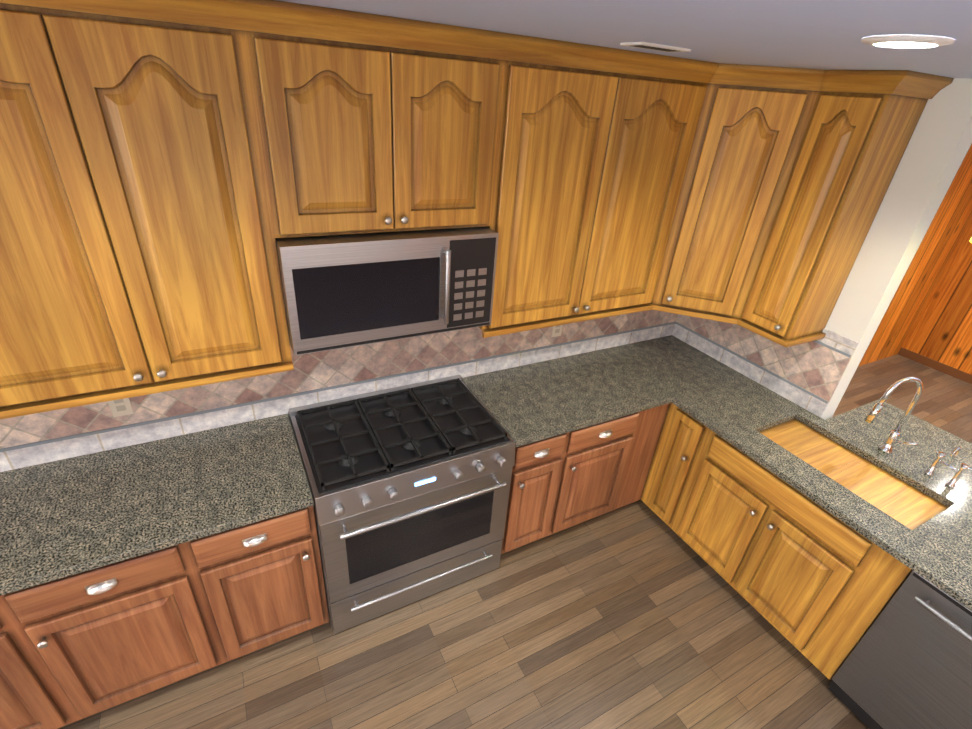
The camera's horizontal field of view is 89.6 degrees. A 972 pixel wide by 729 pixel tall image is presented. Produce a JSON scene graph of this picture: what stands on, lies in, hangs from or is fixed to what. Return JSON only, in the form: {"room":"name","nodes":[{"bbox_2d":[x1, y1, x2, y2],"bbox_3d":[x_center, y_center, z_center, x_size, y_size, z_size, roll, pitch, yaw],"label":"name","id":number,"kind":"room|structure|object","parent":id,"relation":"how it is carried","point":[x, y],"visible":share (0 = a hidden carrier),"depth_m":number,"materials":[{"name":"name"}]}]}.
{"room":"kitchen","nodes":[
{"label":"kitchen","id":0,"kind":"room"},
{"bbox_2d":[57,354,971,728],"bbox_3d":[1.190,2.182,1.286,11.570,0.100,5.820,-11,33,-26],"label":"floor","id":1,"kind":"structure","parent":0,"point":[639,614],"depth_m":2.38,"materials":[{"name":"wood"}]},
{"bbox_2d":[0,611,75,728],"bbox_3d":[-2.126,1.047,1.822,0.847,0.879,0.635,-11,33,-26],"label":"base cabinet","id":2,"kind":"object","parent":1,"relation":"on","point":[27,699],"depth_m":1.77,"materials":[{"name":"brown wood"}]},
{"bbox_2d":[0,543,223,720],"bbox_3d":[-1.519,0.928,2.122,0.528,0.879,0.635,-11,33,-26],"label":"base cabinet","id":3,"kind":"object","parent":1,"relation":"on","point":[130,573],"depth_m":1.83,"materials":[{"name":"brown wood"}]},
{"bbox_2d":[0,414,313,594],"bbox_3d":[-2.044,0.641,1.619,2.721,0.035,0.648,-11,33,-26],"label":"countertop","id":4,"kind":"structure","parent":3,"relation":"on","point":[64,516],"depth_m":1.91,"materials":[{"name":"grey stone"}]},
{"bbox_2d":[184,415,328,662],"bbox_3d":[-1.081,0.843,2.338,0.462,0.879,0.635,-11,33,-26],"label":"base cabinet","id":5,"kind":"object","parent":1,"relation":"on","point":[262,581],"depth_m":2.05,"materials":[{"name":"brown wood"}]},
{"bbox_2d":[289,374,514,633],"bbox_3d":[-0.434,0.706,2.589,0.937,0.953,0.715,-11,33,-26],"label":"stove","id":6,"kind":"object","parent":1,"relation":"on","point":[409,485],"visible":1,"depth_m":2.33,"materials":[{"name":"silver metal"}]},
{"bbox_2d":[294,381,510,494],"bbox_3d":[-0.414,0.310,2.392,0.897,0.004,0.580,-11,33,-26],"label":"cooktop","id":7,"kind":"object","parent":6,"relation":"in","point":[337,469],"depth_m":2.34,"materials":[{"name":"black metal"}]},
{"bbox_2d":[501,443,559,553],"bbox_3d":[0.113,0.609,2.927,0.345,0.879,0.635,-11,33,-26],"label":"base cabinet","id":8,"kind":"object","parent":1,"relation":"on","point":[533,511],"depth_m":2.71,"materials":[{"name":"brown wood"}]},
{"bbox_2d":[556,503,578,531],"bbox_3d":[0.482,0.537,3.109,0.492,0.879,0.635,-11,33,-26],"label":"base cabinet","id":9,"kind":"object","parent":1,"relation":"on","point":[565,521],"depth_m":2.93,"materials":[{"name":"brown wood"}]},
{"bbox_2d":[768,419,939,522],"bbox_3d":[1.690,0.898,2.642,0.640,0.879,0.981,-11,33,-26],"label":"base cabinet","id":10,"kind":"object","parent":1,"relation":"on","point":[872,481],"depth_m":2.39,"materials":[{"name":"brown wood"}]},
{"bbox_2d":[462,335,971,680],"bbox_3d":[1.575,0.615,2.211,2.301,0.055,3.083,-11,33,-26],"label":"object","id":11,"kind":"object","parent":10,"relation":"on","point":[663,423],"depth_m":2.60,"materials":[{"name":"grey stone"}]},
{"bbox_2d":[860,377,971,490],"bbox_3d":[2.063,0.314,2.311,0.212,0.441,0.396,-11,33,-26],"label":"faucet","id":12,"kind":"object","parent":11,"relation":"on","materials":[{"name":"silver metal"}]},
{"bbox_2d":[828,571,971,728],"bbox_3d":[2.031,1.283,1.998,0.641,0.863,0.656,-11,33,-26],"label":"dishwasher","id":13,"kind":"object","parent":1,"relation":"on","point":[907,664],"visible":0.96,"depth_m":1.96,"materials":[{"name":"silver metal"}]},
{"bbox_2d":[277,0,971,77],"bbox_3d":[1.379,-0.141,-0.020,11.570,0.100,5.820,-11,33,-26],"label":"ceiling","id":14,"kind":"structure","parent":0,"point":[820,34],"depth_m":1.30,"materials":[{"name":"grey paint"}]},
{"bbox_2d":[620,42,690,51],"bbox_3d":[0.613,-1.145,1.767,0.240,0.009,0.110,-11,33,-26],"label":"ceiling vent","id":15,"kind":"object","parent":14,"relation":"in","point":[654,46],"visible":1,"depth_m":1.71,"materials":[{"name":"white metal"}]},
{"bbox_2d":[861,35,954,47],"bbox_3d":[1.036,-0.795,1.208,0.186,0.011,0.186,-17,36,-33],"label":"recessed light","id":16,"kind":"object","parent":14,"relation":"in","point":[907,41],"visible":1,"depth_m":1.14,"materials":[{"name":"white plastic"}]},
{"bbox_2d":[821,78,971,419],"bbox_3d":[1.715,-0.295,3.035,0.120,2.572,1.130,-11,33,-26],"label":"wall","id":17,"kind":"structure","parent":0,"point":[938,147],"depth_m":2.29,"materials":[{"name":"white paint"}]},
{"bbox_2d":[656,63,827,323],"bbox_3d":[1.310,-0.930,2.708,0.657,1.201,0.658,-11,33,-26],"label":"upper cabinet","id":18,"kind":"object","parent":17,"relation":"attached to","point":[752,127],"depth_m":2.46,"materials":[{"name":"brown wood"}]},
{"bbox_2d":[736,70,943,343],"bbox_3d":[1.671,-0.739,2.419,0.337,1.201,0.290,-11,33,-26],"label":"upper cabinet","id":19,"kind":"object","parent":17,"relation":"attached to","point":[862,123],"depth_m":2.28,"materials":[{"name":"brown wood"}]},
{"bbox_2d":[858,144,971,366],"bbox_3d":[3.254,-0.905,4.345,3.950,2.572,0.012,-11,33,-26],"label":"wall","id":20,"kind":"structure","parent":0,"point":[948,226],"depth_m":5.10,"materials":[{"name":"orange wood"}]},
{"bbox_2d":[902,220,971,374],"bbox_3d":[6.369,0.059,3.082,0.120,2.572,5.940,-11,33,-26],"label":"wall","id":21,"kind":"structure","parent":0,"point":[941,331],"depth_m":5.34,"materials":[{"name":"orange wood"}]},
{"bbox_2d":[898,347,971,383],"bbox_3d":[6.173,1.159,3.635,0.124,0.090,5.700,-11,33,-26],"label":"baseboard","id":22,"kind":"structure","parent":21,"relation":"attached to","point":[939,366],"depth_m":5.51,"materials":[{"name":"brown wood"}]},
{"bbox_3d":[-0.089,-0.288,2.761,11.450,2.572,0.120,-11,33,-26],"label":"wall","id":23,"kind":"structure","parent":0,"visible":0},
{"bbox_2d":[0,0,159,415],"bbox_3d":[-1.464,-0.476,1.497,0.516,1.201,0.338,-11,33,-26],"label":"upper cabinet","id":24,"kind":"object","parent":23,"relation":"attached to","point":[71,333],"depth_m":1.47,"materials":[{"name":"brown wood"}]},
{"bbox_2d":[44,0,293,391],"bbox_3d":[-1.026,-0.562,1.713,0.475,1.201,0.338,-11,33,-26],"label":"upper cabinet","id":25,"kind":"object","parent":23,"relation":"attached to","point":[170,170],"depth_m":1.53,"materials":[{"name":"brown wood"}]},
{"bbox_2d":[0,310,675,471],"bbox_3d":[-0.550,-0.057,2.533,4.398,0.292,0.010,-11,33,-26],"label":"backsplash","id":26,"kind":"structure","parent":23,"relation":"attached to","point":[317,370],"depth_m":2.42,"materials":[{"name":"tile"}]},
{"bbox_2d":[108,398,133,416],"bbox_3d":[-1.536,0.166,2.053,0.072,0.116,0.006,-11,33,-26],"label":"light switch","id":27,"kind":"object","parent":26,"relation":"attached to","point":[121,407],"visible":0.56,"depth_m":2.06,"materials":[{"name":"beige plastic"}]},
{"bbox_2d":[551,325,562,336],"bbox_3d":[0.443,-0.226,3.026,0.072,0.116,0.006,-11,33,-26],"label":"electrical outlet","id":28,"kind":"object","parent":26,"relation":"attached to","point":[556,330],"visible":0.56,"depth_m":3.03,"materials":[{"name":"beige plastic"}]},
{"bbox_2d":[248,0,511,237],"bbox_3d":[-0.412,-0.898,1.884,0.875,0.696,0.338,-11,33,-26],"label":"upper cabinet","id":29,"kind":"object","parent":23,"relation":"attached to","point":[375,123],"depth_m":1.72,"materials":[{"name":"brown wood"}]},
{"bbox_2d":[275,226,498,355],"bbox_3d":[-0.427,-0.378,2.119,0.869,0.427,0.449,-11,33,-26],"label":"microwave","id":30,"kind":"object","parent":29,"relation":"attached to","point":[345,291],"visible":0.96,"depth_m":1.95,"materials":[{"name":"silver metal"}]},
{"bbox_2d":[0,322,850,451],"bbox_3d":[-0.296,0.205,2.103,4.395,0.306,1.117,-11,33,-26],"label":"backsplash","id":31,"kind":"structure","parent":23,"relation":"attached to","point":[334,387],"depth_m":2.58,"materials":[{"name":"grey tile"}]},
{"bbox_2d":[479,34,715,335],"bbox_3d":[0.451,-0.851,2.442,1.120,1.201,0.338,-11,33,-26],"label":"upper cabinet","id":32,"kind":"object","parent":23,"relation":"attached to","point":[600,142],"depth_m":2.25,"materials":[{"name":"brown wood"}]},
{"bbox_2d":[672,324,828,417],"bbox_3d":[1.640,0.001,3.152,0.010,0.102,1.098,-11,33,-26],"label":"backsplash","id":33,"kind":"structure","parent":23,"relation":"attached to","point":[795,395],"depth_m":3.07,"materials":[{"name":"tile"}]},
{"bbox_2d":[676,314,851,401],"bbox_3d":[1.654,-0.171,3.055,0.010,0.292,1.098,-11,33,-26],"label":"backsplash","id":34,"kind":"structure","parent":23,"relation":"attached to","point":[817,369],"depth_m":2.89,"materials":[{"name":"tile"}]},
{"bbox_2d":[818,329,858,355],"bbox_3d":[1.667,-0.332,2.964,0.010,0.080,1.098,-11,33,-26],"label":"backsplash","id":35,"kind":"structure","parent":23,"relation":"attached to","point":[840,342],"depth_m":2.60,"materials":[{"name":"tile"}]}
]}

